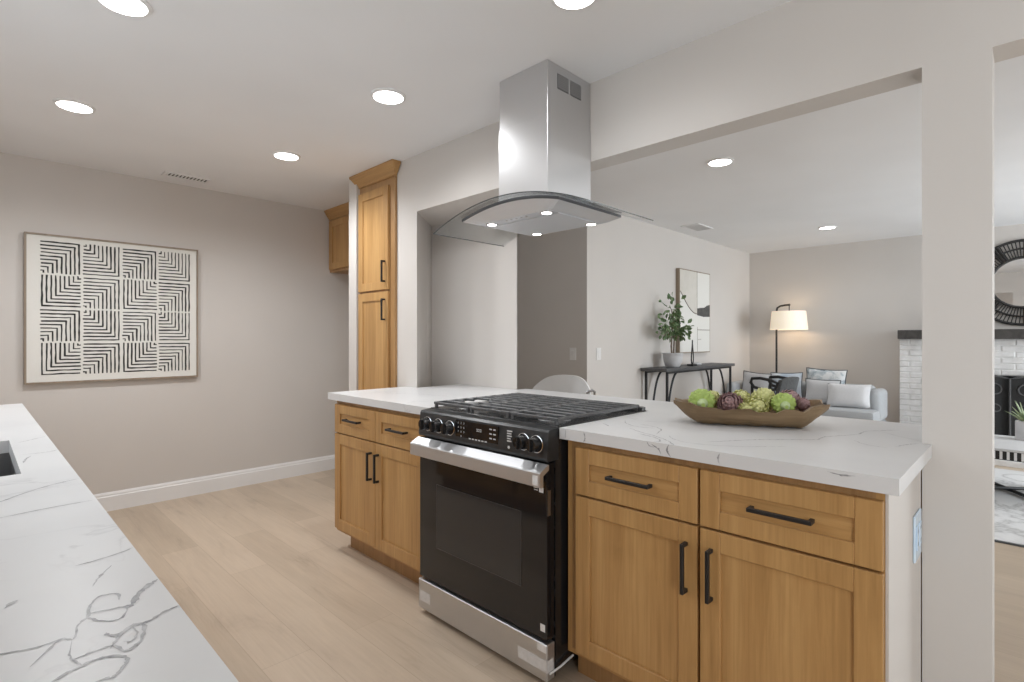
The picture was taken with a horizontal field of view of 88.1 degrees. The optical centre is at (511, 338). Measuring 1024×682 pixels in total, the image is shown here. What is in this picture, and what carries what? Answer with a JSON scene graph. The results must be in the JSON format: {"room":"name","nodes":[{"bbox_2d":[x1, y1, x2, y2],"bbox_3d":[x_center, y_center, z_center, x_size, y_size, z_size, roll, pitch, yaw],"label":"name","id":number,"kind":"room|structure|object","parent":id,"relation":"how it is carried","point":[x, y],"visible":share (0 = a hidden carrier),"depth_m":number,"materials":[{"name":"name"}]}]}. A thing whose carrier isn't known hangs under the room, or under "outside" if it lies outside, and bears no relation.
{"room":"kitchen","nodes":[
{"label":"kitchen","id":0,"kind":"room"},
{"bbox_2d":[0,152,348,494],"bbox_3d":[-2.236,0.021,4.577,0.120,2.440,4.568,0,0,44],"label":"wall","id":1,"kind":"structure","parent":0,"point":[273,316],"depth_m":4.26,"materials":[{"name":"paint"}]},
{"bbox_2d":[24,231,197,384],"bbox_3d":[-2.848,-0.198,3.838,0.036,1.002,1.014,0,0,44],"label":"framed artwork","id":2,"kind":"object","parent":1,"relation":"attached to","point":[95,309],"visible":1,"depth_m":3.78,"materials":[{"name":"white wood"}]},
{"bbox_2d":[94,455,334,511],"bbox_3d":[-2.581,1.174,4.126,0.017,0.134,3.200,0,0,44],"label":"baseboard","id":3,"kind":"structure","parent":1,"relation":"attached to","point":[127,498],"depth_m":4.26,"materials":[{"name":"white paint"}]},
{"bbox_2d":[324,202,348,273],"bbox_3d":[-1.240,-0.909,4.750,1.055,0.576,0.415,0,0,44],"label":"upper cabinet","id":4,"kind":"object","parent":1,"relation":"attached to","point":[338,216],"visible":0.18,"depth_m":4.86,"materials":[{"name":"brown wood"}]},
{"bbox_2d":[349,179,359,390],"bbox_3d":[-0.931,0.021,4.227,0.112,2.440,0.745,0,0,44],"label":"wall","id":5,"kind":"structure","parent":0,"point":[354,191],"depth_m":3.95,"materials":[{"name":"paint"}]},
{"bbox_2d":[417,211,457,226],"bbox_3d":[-0.610,-1.015,3.706,0.318,0.368,0.360,0,0,44],"label":"wall","id":6,"kind":"structure","parent":0,"point":[433,220],"depth_m":3.70,"materials":[{"name":"paint"}]},
{"bbox_2d":[432,197,498,219],"bbox_3d":[-0.254,-1.015,3.442,0.560,0.368,0.239,0,0,44],"label":"wall","id":7,"kind":"structure","parent":0,"point":[451,213],"depth_m":3.44,"materials":[{"name":"paint"}]},
{"bbox_2d":[432,220,516,389],"bbox_3d":[-0.417,0.021,3.853,1.372,2.440,0.120,0,0,44],"label":"wall","id":8,"kind":"structure","parent":0,"point":[474,284],"depth_m":3.61,"materials":[{"name":"paint"}]},
{"bbox_2d":[0,0,1023,253],"bbox_3d":[1.916,-1.249,3.198,7.980,0.100,8.410,0,0,44],"label":"ceiling","id":9,"kind":"structure","parent":0,"point":[208,89],"depth_m":2.76,"materials":[{"name":"paint"}]},
{"bbox_2d":[52,98,95,113],"bbox_3d":[-2.254,-1.194,2.729,0.174,0.009,0.174,0,0,44],"label":"recessed light","id":10,"kind":"object","parent":9,"relation":"in","point":[71,105],"visible":1,"depth_m":2.71,"materials":[{"name":"white paint"}]},
{"bbox_2d":[56,101,91,112],"bbox_3d":[-2.254,-1.195,2.729,0.146,0.004,0.146,0,0,44],"label":"diffuser","id":11,"kind":"object","parent":10,"relation":"attached to","point":[73,106],"depth_m":2.73,"materials":[{"name":"white"}]},
{"bbox_2d":[96,0,152,17],"bbox_3d":[-1.385,-1.194,1.887,0.174,0.009,0.174,0,0,44],"label":"recessed light","id":12,"kind":"object","parent":9,"relation":"in","point":[132,8],"visible":1,"depth_m":1.91,"materials":[{"name":"white paint"}]},
{"bbox_2d":[161,171,211,183],"bbox_3d":[-2.415,-1.195,3.936,0.120,0.008,0.300,0,0,44],"label":"ceiling vent","id":13,"kind":"object","parent":9,"relation":"in","point":[165,173],"visible":1,"depth_m":3.93,"materials":[{"name":"white metal"}]},
{"bbox_2d":[272,151,300,160],"bbox_3d":[-1.479,-1.194,3.474,0.174,0.009,0.174,0,0,44],"label":"recessed light","id":14,"kind":"object","parent":9,"relation":"in","point":[283,155],"visible":1,"depth_m":3.46,"materials":[{"name":"white paint"}]},
{"bbox_2d":[274,153,297,159],"bbox_3d":[-1.479,-1.195,3.474,0.146,0.004,0.146,0,0,44],"label":"diffuser","id":15,"kind":"object","parent":14,"relation":"attached to","point":[283,156],"depth_m":3.48,"materials":[{"name":"white plastic"}]},
{"bbox_2d":[370,88,405,104],"bbox_3d":[-0.612,-1.194,2.622,0.174,0.009,0.174,0,0,44],"label":"recessed light","id":16,"kind":"object","parent":9,"relation":"in","point":[389,96],"visible":1,"depth_m":2.61,"materials":[{"name":"white paint"}]},
{"bbox_2d":[373,91,402,103],"bbox_3d":[-0.612,-1.195,2.622,0.146,0.004,0.146,0,0,44],"label":"diffuser","id":17,"kind":"object","parent":16,"relation":"attached to","point":[384,97],"depth_m":2.62,"materials":[{"name":"white"}]},
{"bbox_2d":[551,0,596,10],"bbox_3d":[0.218,-1.194,1.844,0.174,0.009,0.174,0,0,44],"label":"recessed light","id":18,"kind":"object","parent":9,"relation":"in","point":[571,5],"visible":1,"depth_m":1.89,"materials":[{"name":"white paint"}]},
{"bbox_2d":[555,0,592,8],"bbox_3d":[0.218,-1.195,1.844,0.146,0.004,0.146,0,0,44],"label":"diffuser","id":19,"kind":"object","parent":18,"relation":"attached to","point":[562,4],"depth_m":1.89,"materials":[{"name":"white plastic"}]},
{"bbox_2d":[680,223,712,230],"bbox_3d":[1.993,-1.195,5.706,0.200,0.008,0.360,0,0,44],"label":"ceiling vent","id":20,"kind":"object","parent":9,"relation":"in","point":[697,226],"visible":1,"depth_m":5.70,"materials":[{"name":"white metal"}]},
{"bbox_2d":[706,157,733,166],"bbox_3d":[1.412,-1.194,3.594,0.174,0.009,0.174,0,0,44],"label":"recessed light","id":21,"kind":"object","parent":9,"relation":"in","point":[722,161],"visible":1,"depth_m":3.57,"materials":[{"name":"white paint"}]},
{"bbox_2d":[709,159,731,165],"bbox_3d":[1.412,-1.195,3.594,0.146,0.004,0.146,0,0,44],"label":"diffuser","id":22,"kind":"object","parent":21,"relation":"attached to","point":[713,162],"depth_m":3.59,"materials":[{"name":"white"}]},
{"bbox_2d":[818,226,836,229],"bbox_3d":[3.406,-1.194,5.721,0.174,0.009,0.174,0,0,44],"label":"recessed light","id":23,"kind":"object","parent":9,"relation":"in","point":[823,227],"visible":1,"depth_m":5.70,"materials":[{"name":"white paint"}]},
{"bbox_2d":[517,225,594,394],"bbox_3d":[0.040,0.021,5.461,1.892,2.440,0.120,0,0,44],"label":"wall","id":24,"kind":"structure","parent":0,"point":[556,270],"depth_m":5.01,"materials":[{"name":"paint"}]},
{"bbox_2d":[570,348,575,359],"bbox_3d":[0.558,0.144,4.862,0.072,0.114,0.009,0,0,44],"label":"light switch","id":25,"kind":"object","parent":24,"relation":"attached to","point":[572,350],"visible":1,"depth_m":4.86,"materials":[{"name":"white plastic"}]},
{"bbox_2d":[107,465,1023,681],"bbox_3d":[1.916,1.291,3.198,7.980,0.100,8.410,0,0,44],"label":"floor","id":26,"kind":"structure","parent":0,"point":[265,572],"depth_m":2.54,"materials":[{"name":"brown wood"}]},
{"bbox_2d":[349,159,400,389],"bbox_3d":[-0.894,0.022,3.850,0.580,2.438,0.316,0,0,44],"label":"pantry cabinet","id":27,"kind":"object","parent":26,"relation":"on","point":[377,199],"visible":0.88,"depth_m":3.75,"materials":[{"name":"brown wood"}]},
{"bbox_2d":[335,401,422,583],"bbox_3d":[-0.544,0.802,2.978,0.955,0.879,0.552,0,0,44],"label":"base cabinet","id":28,"kind":"object","parent":26,"relation":"on","point":[377,477],"visible":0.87,"depth_m":2.79,"materials":[{"name":"brown wood"}]},
{"bbox_2d":[410,393,645,681],"bbox_3d":[0.078,0.765,2.361,0.786,0.952,0.727,0,0,44],"label":"gas range","id":29,"kind":"object","parent":26,"relation":"on","point":[494,470],"visible":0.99,"depth_m":2.06,"materials":[{"name":"black metal"}]},
{"bbox_2d":[507,430,511,448],"bbox_3d":[-0.009,0.383,2.001,0.026,0.069,0.004,0,0,44],"label":"print","id":30,"kind":"object","parent":29,"relation":"on","point":[509,432],"depth_m":2.00,"materials":[{"name":"grey"}]},
{"bbox_2d":[431,393,645,430],"bbox_3d":[0.111,0.313,2.404,0.766,0.047,0.619,0,0,44],"label":"cooktop","id":31,"kind":"object","parent":29,"relation":"in","point":[555,412],"depth_m":2.26,"materials":[{"name":"metal"}]},
{"bbox_2d":[533,375,595,394],"bbox_3d":[0.244,0.754,3.670,0.551,0.977,0.485,0,0,44],"label":"counter stool","id":32,"kind":"object","parent":26,"relation":"on","point":[559,383],"visible":0.19,"depth_m":3.84,"materials":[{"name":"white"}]},
{"bbox_2d":[640,363,734,401],"bbox_3d":[1.993,0.771,5.879,0.293,0.940,1.673,0,0,44],"label":"console table","id":33,"kind":"object","parent":26,"relation":"on","point":[704,366],"visible":0.56,"depth_m":5.50,"materials":[{"name":"grey wood"}]},
{"bbox_2d":[656,292,693,366],"bbox_3d":[1.698,-0.090,5.531,0.258,0.782,0.633,0,0,44],"label":"potted plant","id":34,"kind":"object","parent":33,"relation":"on","point":[672,359],"visible":0.99,"depth_m":5.49,"materials":[{"name":"green plant"}]},
{"bbox_2d":[687,340,696,365],"bbox_3d":[1.978,0.158,5.819,0.070,0.284,0.110,0,0,44],"label":"sculpture","id":35,"kind":"object","parent":33,"relation":"on","point":[692,350],"visible":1,"depth_m":5.80,"materials":[{"name":"black metal"}]},
{"bbox_2d":[568,440,920,681],"bbox_3d":[0.710,0.802,1.757,0.964,0.879,0.564,0,0,44],"label":"base cabinet","id":36,"kind":"object","parent":26,"relation":"on","point":[679,570],"depth_m":1.51,"materials":[{"name":"brown wood"}]},
{"bbox_2d":[328,384,931,495],"bbox_3d":[0.244,0.341,2.535,2.770,0.040,0.998,0,0,44],"label":"countertop","id":37,"kind":"structure","parent":36,"relation":"on","point":[883,457],"depth_m":1.70,"materials":[{"name":"white stone"}]},
{"bbox_2d":[674,398,829,427],"bbox_3d":[0.885,0.275,1.996,0.524,0.094,0.244,0,0,19],"label":"dough bowl","id":38,"kind":"object","parent":37,"relation":"on","point":[707,415],"visible":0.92,"depth_m":1.90,"materials":[{"name":"brown wood"}]},
{"bbox_2d":[688,388,715,407],"bbox_3d":[0.727,0.242,2.030,0.102,0.103,0.101,0,0,-34],"label":"artichoke","id":39,"kind":"object","parent":38,"relation":"in","point":[703,397],"visible":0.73,"depth_m":2.00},
{"bbox_2d":[710,390,720,407],"bbox_3d":[0.785,0.240,2.078,0.078,0.074,0.079,0,0,-28],"label":"artichoke","id":40,"kind":"object","parent":38,"relation":"in","point":[715,393],"visible":0.32,"depth_m":2.05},
{"bbox_2d":[716,391,742,409],"bbox_3d":[0.821,0.252,1.989,0.104,0.106,0.100,0,0,20],"label":"artichoke","id":41,"kind":"object","parent":38,"relation":"in","point":[729,400],"visible":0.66,"depth_m":1.97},
{"bbox_2d":[733,389,750,401],"bbox_3d":[0.878,0.236,2.034,0.082,0.082,0.083,0,0,31],"label":"artichoke","id":42,"kind":"object","parent":38,"relation":"in","point":[744,394],"visible":0.4,"depth_m":2.01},
{"bbox_2d":[737,402,751,408],"bbox_3d":[0.855,0.262,1.944,0.052,0.054,0.051,0,0,-7],"label":"artichoke","id":43,"kind":"object","parent":38,"relation":"in","point":[743,405],"visible":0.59,"depth_m":1.93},
{"bbox_2d":[744,395,769,412],"bbox_3d":[0.902,0.256,1.955,0.093,0.092,0.085,0,0,-8],"label":"artichoke","id":44,"kind":"object","parent":38,"relation":"in","point":[758,404],"visible":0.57,"depth_m":1.93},
{"bbox_2d":[751,387,774,409],"bbox_3d":[0.953,0.229,2.010,0.091,0.088,0.090,0,0,16],"label":"artichoke","id":45,"kind":"object","parent":38,"relation":"in","point":[765,393],"visible":0.63,"depth_m":1.99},
{"bbox_2d":[770,393,796,412],"bbox_3d":[0.993,0.240,1.938,0.085,0.086,0.085,0,0,-34],"label":"artichoke","id":46,"kind":"object","parent":38,"relation":"in","point":[781,401],"visible":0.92,"depth_m":1.92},
{"bbox_2d":[778,389,800,409],"bbox_3d":[1.035,0.234,1.984,0.091,0.088,0.091,0,0,39],"label":"artichoke","id":47,"kind":"object","parent":38,"relation":"in","point":[795,395],"visible":0.33,"depth_m":1.97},
{"bbox_2d":[795,397,810,411],"bbox_3d":[1.060,0.242,1.932,0.057,0.056,0.053,0,0,-43],"label":"artichoke","id":48,"kind":"object","parent":38,"relation":"in","point":[803,404],"visible":0.94,"depth_m":1.92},
{"bbox_2d":[913,508,921,563],"bbox_3d":[1.186,0.575,1.547,0.009,0.132,0.116,0,0,44],"label":"electrical outlet","id":49,"kind":"object","parent":36,"relation":"attached to","point":[917,523],"visible":1,"depth_m":1.52,"materials":[{"name":"grey plastic"}]},
{"bbox_2d":[916,525,918,550],"bbox_3d":[1.170,0.575,1.527,0.003,0.068,0.033,0,0,44],"label":"receptacle","id":50,"kind":"object","parent":49,"relation":"attached to","point":[917,526],"depth_m":1.52,"materials":[{"name":"grey plastic"}]},
{"bbox_2d":[919,521,921,545],"bbox_3d":[1.205,0.575,1.563,0.003,0.068,0.033,0,0,44],"label":"receptacle","id":51,"kind":"object","parent":49,"relation":"attached to","point":[920,522],"depth_m":1.56,"materials":[{"name":"grey plastic"}]},
{"bbox_2d":[749,375,798,394],"bbox_3d":[2.660,0.810,5.420,0.362,0.862,0.490,0,0,-34],"label":"accent chair","id":52,"kind":"object","parent":26,"relation":"on","point":[789,383],"visible":0.37,"depth_m":5.23,"materials":[{"name":"black metal"}]},
{"bbox_2d":[770,304,807,372],"bbox_3d":[3.580,0.396,6.896,0.444,1.690,0.498,0,0,-21],"label":"floor lamp","id":53,"kind":"object","parent":26,"relation":"on","point":[793,319],"visible":0.7,"depth_m":6.72,"materials":[{"name":"white fabric"}]},
{"bbox_2d":[726,380,886,420],"bbox_3d":[3.352,0.884,6.236,1.660,0.715,0.760,0,0,44],"label":"sofa","id":54,"kind":"object","parent":26,"relation":"on","point":[878,396],"visible":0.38,"depth_m":5.66,"materials":[{"name":"grey fabric"}]},
{"bbox_2d":[741,370,771,395],"bbox_3d":[3.062,0.591,6.661,0.125,0.360,0.386,0,0,-33],"label":"cushion","id":55,"kind":"object","parent":54,"relation":"on","point":[747,375],"visible":0.48,"depth_m":6.66,"materials":[{"name":"grey fabric"}]},
{"bbox_2d":[771,372,802,397],"bbox_3d":[3.341,0.585,6.447,0.379,0.359,0.114,0,0,43],"label":"cushion","id":56,"kind":"object","parent":54,"relation":"on","point":[799,374],"visible":0.38,"depth_m":6.36,"materials":[{"name":"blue fabric"}]},
{"bbox_2d":[805,378,840,403],"bbox_3d":[3.559,0.613,6.078,0.127,0.297,0.367,0,0,-41],"label":"cushion","id":57,"kind":"object","parent":54,"relation":"on","point":[815,388],"visible":0.51,"depth_m":6.07,"materials":[{"name":"grey fabric"}]},
{"bbox_2d":[806,367,847,383],"bbox_3d":[3.648,0.555,6.163,0.123,0.422,0.438,0,0,-40],"label":"cushion","id":58,"kind":"object","parent":54,"relation":"on","point":[812,373],"visible":0.3,"depth_m":6.13,"materials":[{"name":"fabric"}]},
{"bbox_2d":[827,383,871,408],"bbox_3d":[3.682,0.627,5.796,0.424,0.262,0.138,0,0,44],"label":"cushion","id":59,"kind":"object","parent":54,"relation":"on","point":[845,395],"visible":1,"depth_m":5.75,"materials":[{"name":"white fabric"}]},
{"bbox_2d":[821,404,879,420],"bbox_3d":[3.298,0.830,6.180,1.660,0.148,0.605,0,0,44],"label":"seat cushion","id":60,"kind":"object","parent":54,"relation":"on","point":[873,413],"depth_m":5.57,"materials":[{"name":"grey fabric"}]},
{"bbox_2d":[921,470,921,681],"bbox_3d":[0.618,0.802,2.448,2.055,0.879,0.036,0,0,44],"label":"panel","id":61,"kind":"object","parent":26,"relation":"on","point":[921,470],"visible":0.02,"depth_m":1.72,"materials":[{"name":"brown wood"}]},
{"bbox_2d":[898,329,1023,468],"bbox_3d":[5.115,0.575,5.282,2.048,1.333,0.706,0,0,44],"label":"fireplace","id":62,"kind":"object","parent":26,"relation":"on","point":[1008,343],"visible":0.35,"depth_m":5.86,"materials":[{"name":"white brick"}]},
{"bbox_2d":[994,375,1023,435],"bbox_3d":[5.107,0.771,5.133,1.237,0.818,0.102,0,0,44],"label":"fire screen","id":63,"kind":"object","parent":62,"relation":"on","point":[1007,391],"visible":0.22,"depth_m":5.32,"materials":[{"name":"black metal"}]},
{"bbox_2d":[994,468,1023,547],"bbox_3d":[4.319,1.236,3.586,3.050,0.011,2.432,0,0,44],"label":"rug","id":64,"kind":"object","parent":26,"relation":"on","point":[1008,506],"visible":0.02,"depth_m":3.79,"materials":[{"name":"fabric"}]},
{"bbox_2d":[994,434,1023,496],"bbox_3d":[3.935,1.025,4.187,1.000,0.408,0.750,0,0,44],"label":"coffee table","id":65,"kind":"object","parent":64,"relation":"on","point":[1007,448],"visible":0.19,"depth_m":4.06,"materials":[{"name":"white stone"}]},
{"bbox_2d":[1006,402,1023,440],"bbox_3d":[4.141,0.664,4.273,0.213,0.313,0.295,0,0,21],"label":"planter","id":66,"kind":"object","parent":65,"relation":"on","point":[1019,424],"visible":1,"depth_m":4.27,"materials":[{"name":"grey ceramic"}]},
{"bbox_2d":[595,215,748,401],"bbox_3d":[2.017,0.021,6.213,0.120,2.440,3.722,0,0,44],"label":"wall","id":67,"kind":"structure","parent":0,"point":[636,261],"depth_m":5.58,"materials":[{"name":"paint"}]},
{"bbox_2d":[596,348,600,359],"bbox_3d":[0.799,0.144,4.878,0.009,0.114,0.072,0,0,44],"label":"light switch","id":68,"kind":"object","parent":67,"relation":"attached to","point":[598,350],"visible":1,"depth_m":4.87,"materials":[{"name":"white plastic"}]},
{"bbox_2d":[676,268,709,352],"bbox_3d":[2.131,-0.308,6.204,0.052,0.955,0.785,0,0,44],"label":"abstract canvas","id":69,"kind":"object","parent":67,"relation":"attached to","point":[695,285],"visible":0.95,"depth_m":6.17,"materials":[{"name":"white fabric"}]},
{"bbox_2d":[397,0,1023,681],"bbox_3d":[1.307,0.021,1.827,5.690,2.440,0.361,0,0,44],"label":"wall partition","id":70,"kind":"structure","parent":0,"point":[794,58],"depth_m":1.62,"materials":[{"name":"paint"}]},
{"bbox_2d":[433,59,653,246],"bbox_3d":[0.112,-0.849,2.403,0.908,0.699,0.484,0,0,44],"label":"range hood","id":71,"kind":"object","parent":70,"relation":"attached to","point":[545,135],"visible":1,"depth_m":2.35,"materials":[{"name":"silver metal"}]},
{"bbox_2d":[462,195,620,235],"bbox_3d":[0.128,-0.556,2.419,0.580,0.072,0.440,0,0,44],"label":"hood","id":72,"kind":"object","parent":71,"relation":"attached to","point":[534,215],"depth_m":2.31,"materials":[{"name":"silver metal"}]},
{"bbox_2d":[749,224,1023,422],"bbox_3d":[4.817,0.021,6.158,7.980,2.440,0.120,0,0,44],"label":"wall","id":73,"kind":"structure","parent":0,"point":[856,297],"depth_m":6.65,"materials":[{"name":"paint"}]},
{"bbox_2d":[994,239,1023,325],"bbox_3d":[5.343,-0.585,5.531,0.908,0.908,0.035,0,0,44],"label":"round mirror","id":74,"kind":"object","parent":73,"relation":"attached to","point":[1008,275],"visible":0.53,"depth_m":5.61,"materials":[{"name":"black metal"}]},
{"bbox_2d":[994,259,1023,305],"bbox_3d":[5.351,-0.585,5.539,0.524,0.524,0.012,0,0,44],"label":"mirror glass","id":75,"kind":"object","parent":74,"relation":"attached to","point":[1008,275],"depth_m":5.61,"materials":[{"name":"silver mirror"}]},
{"bbox_3d":[-2.290,0.802,2.064,0.920,0.879,0.632,0,0,44],"label":"base cabinet","id":76,"kind":"object","parent":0,"visible":0},
{"bbox_2d":[0,403,238,681],"bbox_3d":[-0.943,0.341,0.727,4.765,0.040,0.634,0,0,44],"label":"countertop","id":77,"kind":"structure","parent":76,"relation":"on","point":[79,602],"depth_m":0.67,"materials":[{"name":"white stone"}]},
{"bbox_2d":[0,453,15,476],"bbox_3d":[-1.522,0.475,1.319,0.614,0.225,0.437,0,0,44],"label":"sink","id":78,"kind":"object","parent":77,"relation":"in","point":[6,465],"visible":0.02,"depth_m":1.67,"materials":[{"name":"grey metal"}]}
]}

